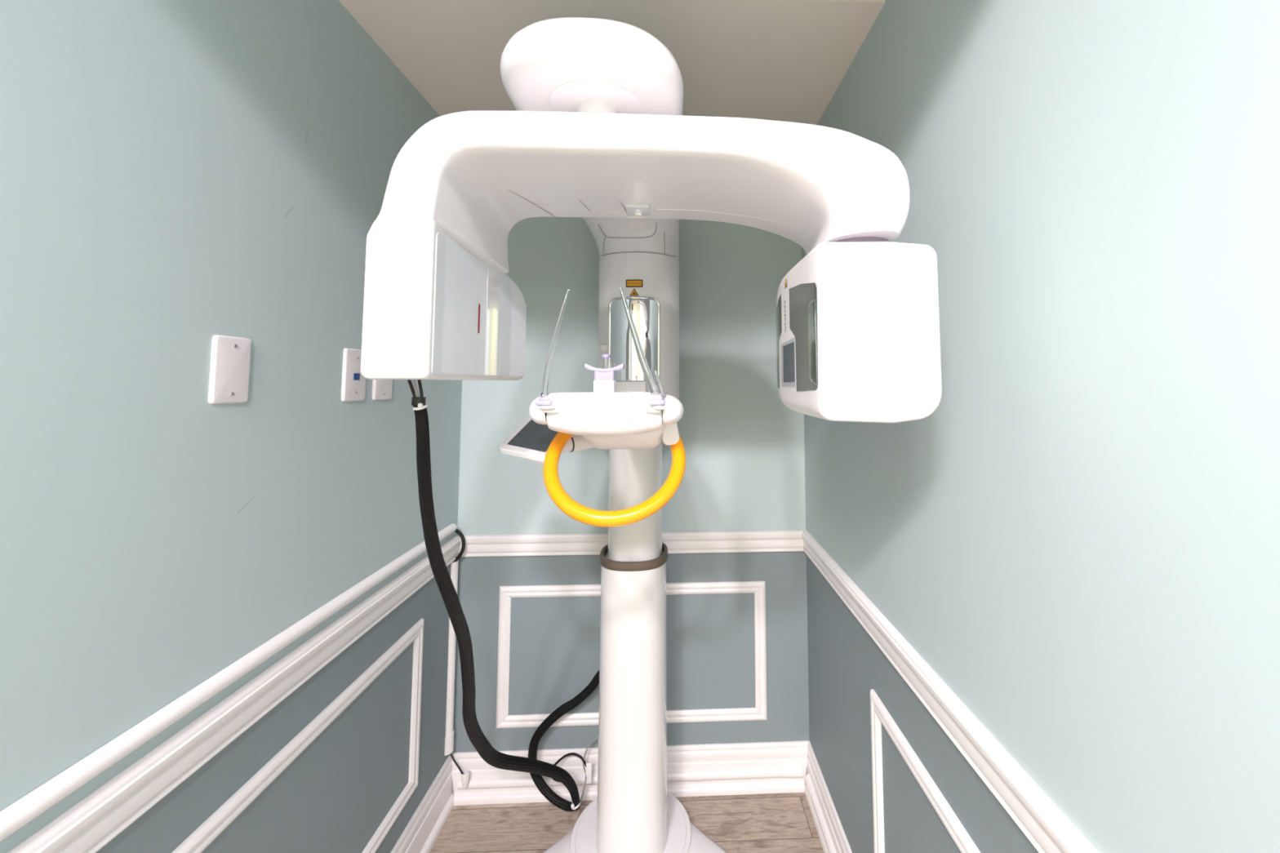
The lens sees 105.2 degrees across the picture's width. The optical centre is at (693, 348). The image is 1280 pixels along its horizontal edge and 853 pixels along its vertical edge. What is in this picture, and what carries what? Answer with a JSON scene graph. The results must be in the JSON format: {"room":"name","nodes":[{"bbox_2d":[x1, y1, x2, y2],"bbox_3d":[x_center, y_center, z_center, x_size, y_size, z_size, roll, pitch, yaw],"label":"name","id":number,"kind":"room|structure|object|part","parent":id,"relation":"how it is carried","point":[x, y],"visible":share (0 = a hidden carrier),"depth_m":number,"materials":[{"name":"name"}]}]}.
{"room":"radiology room","nodes":[
{"label":"radiology room","id":0,"kind":"room"},
{"bbox_2d":[0,0,462,852],"bbox_3d":[-0.824,-0.061,0.367,0.100,3.000,2.793,0,-4,-2],"label":"wall","id":1,"kind":"structure","parent":0,"point":[175,175],"depth_m":0.78,"materials":[{"name":"paint"}]},
{"bbox_2d":[0,523,457,841],"bbox_3d":[-0.762,0.520,0.305,0.018,0.032,2.745,0,-4,-2],"label":"cable raceway","id":2,"kind":"object","parent":1,"relation":"attached to","point":[21,812],"visible":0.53,"depth_m":0.72,"materials":[{"name":"white plastic"}]},
{"bbox_2d":[449,528,465,774],"bbox_3d":[-0.794,1.020,1.636,0.067,0.823,0.071,0,-4,-2],"label":"cord","id":3,"kind":"object","parent":2,"relation":"hanging from","point":[460,533],"visible":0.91,"depth_m":1.68,"materials":[{"name":"black plastic"}]},
{"bbox_2d":[208,334,251,404],"bbox_3d":[-0.790,0.037,0.834,0.010,0.114,0.070,0,-4,-2],"label":"wall plate","id":4,"kind":"object","parent":1,"relation":"attached to","point":[229,371],"visible":1,"depth_m":0.83,"materials":[{"name":"white plastic"}]},
{"bbox_2d":[7,534,460,852],"bbox_3d":[-0.763,0.597,0.324,0.021,0.076,2.793,0,-4,-2],"label":"trim","id":5,"kind":"structure","parent":1,"relation":"attached to","point":[96,820],"depth_m":0.78,"materials":[{"name":"white paint"}]},
{"bbox_2d":[171,618,423,852],"bbox_3d":[-0.790,1.010,0.843,0.012,0.476,1.228,0,-4,-2],"label":"trim","id":6,"kind":"structure","parent":1,"relation":"attached to","point":[203,836],"depth_m":1.09,"materials":[{"name":"white paint"}]},
{"bbox_2d":[341,347,365,401],"bbox_3d":[-0.804,0.063,1.158,0.010,0.124,0.079,0,-4,-2],"label":"plate","id":7,"kind":"object","parent":1,"relation":"attached to","point":[353,384],"visible":0.94,"depth_m":1.14,"materials":[{"name":"white plastic"}]},
{"bbox_2d":[372,379,392,399],"bbox_3d":[-0.809,0.072,1.272,0.010,0.124,0.079,0,-4,-2],"label":"switch plate","id":8,"kind":"object","parent":1,"relation":"attached to","point":[381,388],"visible":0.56,"depth_m":1.26,"materials":[{"name":"white plastic"}]},
{"bbox_2d":[390,754,453,852],"bbox_3d":[-0.758,1.361,0.271,0.028,0.149,2.793,0,-4,-2],"label":"baseboard","id":9,"kind":"structure","parent":1,"relation":"attached to","point":[420,835],"depth_m":1.50,"materials":[{"name":"white paint"}]},
{"bbox_2d":[444,560,458,755],"bbox_3d":[-0.821,1.046,1.663,0.020,0.624,0.039,0,-4,-2],"label":"vertical cable raceway","id":10,"kind":"object","parent":1,"relation":"attached to","point":[449,739],"visible":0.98,"depth_m":1.65,"materials":[{"name":"white plastic"}]},
{"bbox_2d":[338,0,884,124],"bbox_3d":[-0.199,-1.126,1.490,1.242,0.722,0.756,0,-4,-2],"label":"ceiling","id":11,"kind":"structure","parent":0,"point":[785,60],"depth_m":1.24,"materials":[{"name":"beige paint"}]},
{"bbox_2d":[429,792,823,852],"bbox_3d":[-1.179,1.415,-0.754,3.584,0.100,4.993,0,-4,-2],"label":"floor","id":12,"kind":"structure","parent":0,"point":[767,823],"depth_m":1.56,"materials":[{"name":"wood"}]},
{"bbox_2d":[576,736,598,819],"bbox_3d":[-0.353,1.413,1.624,0.096,0.225,0.037,4,-5,-43],"label":"wire","id":13,"kind":"object","parent":12,"relation":"on","point":[595,739],"visible":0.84,"depth_m":1.62,"materials":[{"name":"grey"}]},
{"bbox_2d":[360,17,942,852],"bbox_3d":[-0.102,0.495,1.167,0.850,2.000,1.108,0,-4,-2],"label":"machine","id":14,"kind":"object","parent":12,"relation":"on","point":[598,132],"visible":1,"depth_m":0.77,"materials":[{"name":"white plastic"}]},
{"bbox_3d":[-0.363,-0.060,0.763,0.008,0.202,0.221,0,-4,-6],"label":"panel","id":15,"kind":"part","parent":14,"relation":"part of","materials":[{"name":"white plastic"}]},
{"bbox_2d":[407,379,580,810],"bbox_3d":[-0.480,0.753,1.136,0.207,1.359,0.952,0,-4,2],"label":"cable sleeve","id":16,"kind":"object","parent":14,"relation":"hanging from","point":[486,752],"visible":1,"depth_m":0.98,"materials":[{"name":"black plastic"}]},
{"bbox_3d":[-0.316,0.180,0.996,0.106,0.079,0.152,-1,-4,7],"label":"touch panel","id":17,"kind":"part","parent":14,"relation":"part of","materials":[{"name":"grey plastic"}]},
{"bbox_3d":[-0.238,0.094,0.828,0.036,0.030,0.066,0,-4,-2],"label":"lever","id":18,"kind":"part","parent":14,"relation":"part of","materials":[{"name":"white plastic"}]},
{"bbox_2d":[528,670,599,811],"bbox_3d":[-0.407,1.274,1.593,0.280,0.426,0.108,0,-4,-2],"label":"cable sleeve","id":19,"kind":"object","parent":14,"relation":"attached to","point":[564,805],"visible":0.8,"depth_m":1.61,"materials":[{"name":"black plastic"}]},
{"bbox_3d":[-0.238,0.192,1.017,0.115,0.047,0.038,3,-5,-39],"label":"panel arm","id":20,"kind":"part","parent":14,"relation":"part of","materials":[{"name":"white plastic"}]},
{"bbox_3d":[-0.190,-0.451,1.222,0.315,0.085,0.990,0,-4,-2],"label":"overhead arm","id":21,"kind":"part","parent":14,"relation":"part of","materials":[{"name":"white plastic"}]},
{"bbox_3d":[-0.154,0.069,0.846,0.035,0.028,0.040,0,-4,-2],"label":"chin post","id":22,"kind":"part","parent":14,"relation":"part of","materials":[{"name":"white plastic"}]},
{"bbox_2d":[585,363,625,380],"bbox_3d":[-0.154,0.042,0.848,0.065,0.031,0.040,0,-4,-2],"label":"chin rest","id":23,"kind":"object","parent":14,"relation":"on","point":[605,373],"depth_m":0.83,"materials":[{"name":"white plastic"}]},
{"bbox_3d":[-0.154,0.024,0.857,0.014,0.025,0.014,0,-4,-2],"label":"bite rod","id":24,"kind":"part","parent":14,"relation":"part of","materials":[{"name":"white plastic"}]},
{"bbox_3d":[-0.146,0.208,0.912,0.263,0.200,0.188,0,-4,-2],"label":"ring handle","id":25,"kind":"part","parent":14,"relation":"part of","materials":[{"name":"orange plastic"}]},
{"bbox_3d":[-0.147,0.168,1.188,0.172,0.097,0.595,0,-4,-2],"label":"support arm","id":26,"kind":"part","parent":14,"relation":"part of","materials":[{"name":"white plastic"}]},
{"bbox_2d":[616,380,646,391],"bbox_3d":[-0.182,0.138,1.423,0.091,0.088,0.069,0,-4,-2],"label":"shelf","id":27,"kind":"object","parent":14,"relation":"attached to","point":[621,385],"depth_m":1.39,"materials":[{"name":"white plastic"}]},
{"bbox_3d":[-0.177,-0.020,1.436,0.153,0.263,0.025,0,-4,1],"label":"mirror frame","id":28,"kind":"part","parent":14,"relation":"part of","materials":[{"name":"silver metal"}]},
{"bbox_2d":[610,298,657,382],"bbox_3d":[-0.177,-0.020,1.434,0.138,0.248,0.025,0,-4,1],"label":"mirror","id":29,"kind":"object","parent":14,"relation":"on","point":[643,312],"depth_m":1.43,"materials":[{"name":"silver metal"}]},
{"bbox_3d":[-0.059,-0.256,0.834,0.765,0.271,0.331,0,-4,-2],"label":"rotating arm","id":30,"kind":"part","parent":14,"relation":"part of","materials":[{"name":"white plastic"}]},
{"bbox_3d":[-0.065,0.095,0.835,0.035,0.028,0.066,0,-4,-2],"label":"lever","id":31,"kind":"part","parent":14,"relation":"part of","materials":[{"name":"white plastic"}]},
{"bbox_2d":[452,217,809,752],"bbox_3d":[-0.216,0.040,1.837,1.442,3.000,0.100,0,-4,-2],"label":"wall","id":32,"kind":"structure","parent":0,"point":[744,469],"depth_m":1.75,"materials":[{"name":"paint"}]},
{"bbox_2d":[451,740,808,805],"bbox_3d":[-0.211,1.458,1.675,1.242,0.149,0.028,0,-4,-2],"label":"baseboard","id":33,"kind":"structure","parent":32,"relation":"attached to","point":[783,753],"depth_m":1.68,"materials":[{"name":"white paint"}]},
{"bbox_2d":[461,769,469,789],"bbox_3d":[-0.763,1.442,1.626,0.027,0.051,0.022,0,-4,-2],"label":"clip","id":34,"kind":"object","parent":33,"relation":"attached to","point":[464,778],"visible":1,"depth_m":1.62,"materials":[{"name":"white plastic"}]},
{"bbox_2d":[585,762,591,783],"bbox_3d":[-0.350,1.419,1.627,0.020,0.064,0.005,0,-4,-2],"label":"wire holder","id":35,"kind":"object","parent":33,"relation":"attached to","point":[588,766],"visible":1,"depth_m":1.62,"materials":[{"name":"white plastic"}]},
{"bbox_2d":[552,752,586,782],"bbox_3d":[-0.419,1.400,1.624,0.124,0.076,0.041,1,-4,-19],"label":"wire","id":36,"kind":"object","parent":35,"relation":"attached to","point":[570,753],"visible":0.53,"depth_m":1.63,"materials":[{"name":"black"}]},
{"bbox_2d":[458,529,804,557],"bbox_3d":[-0.212,0.694,1.731,1.242,0.076,0.021,0,-4,-2],"label":"trim","id":37,"kind":"structure","parent":32,"relation":"attached to","point":[755,540],"depth_m":1.73,"materials":[{"name":"white paint"}]},
{"bbox_2d":[496,581,767,728],"bbox_3d":[-0.210,1.071,1.709,0.938,0.473,0.012,0,-4,-2],"label":"trim","id":38,"kind":"structure","parent":32,"relation":"attached to","point":[759,713],"depth_m":1.71,"materials":[{"name":"white paint"}]},
{"bbox_2d":[800,0,1279,852],"bbox_3d":[0.562,-0.132,-0.622,0.100,3.000,4.893,0,-4,-2],"label":"wall","id":39,"kind":"structure","parent":0,"point":[1080,539],"depth_m":0.59,"materials":[{"name":"paint"}]},
{"bbox_2d":[804,740,852,852],"bbox_3d":[0.498,1.293,-0.674,0.028,0.149,4.793,0,-4,-2],"label":"baseboard","id":40,"kind":"structure","parent":39,"relation":"attached to","point":[840,842],"depth_m":1.51,"materials":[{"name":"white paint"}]},
{"bbox_2d":[870,688,980,852],"bbox_3d":[0.459,0.994,0.431,0.012,0.448,1.458,0,-4,-2],"label":"trim","id":41,"kind":"structure","parent":39,"relation":"attached to","point":[879,713],"depth_m":1.04,"materials":[{"name":"white paint"}]},
{"bbox_2d":[801,529,1098,852],"bbox_3d":[0.500,0.530,-0.621,0.021,0.076,4.793,0,-4,-2],"label":"trim","id":42,"kind":"structure","parent":39,"relation":"attached to","point":[1042,823],"depth_m":0.78,"materials":[{"name":"white paint"}]}
]}

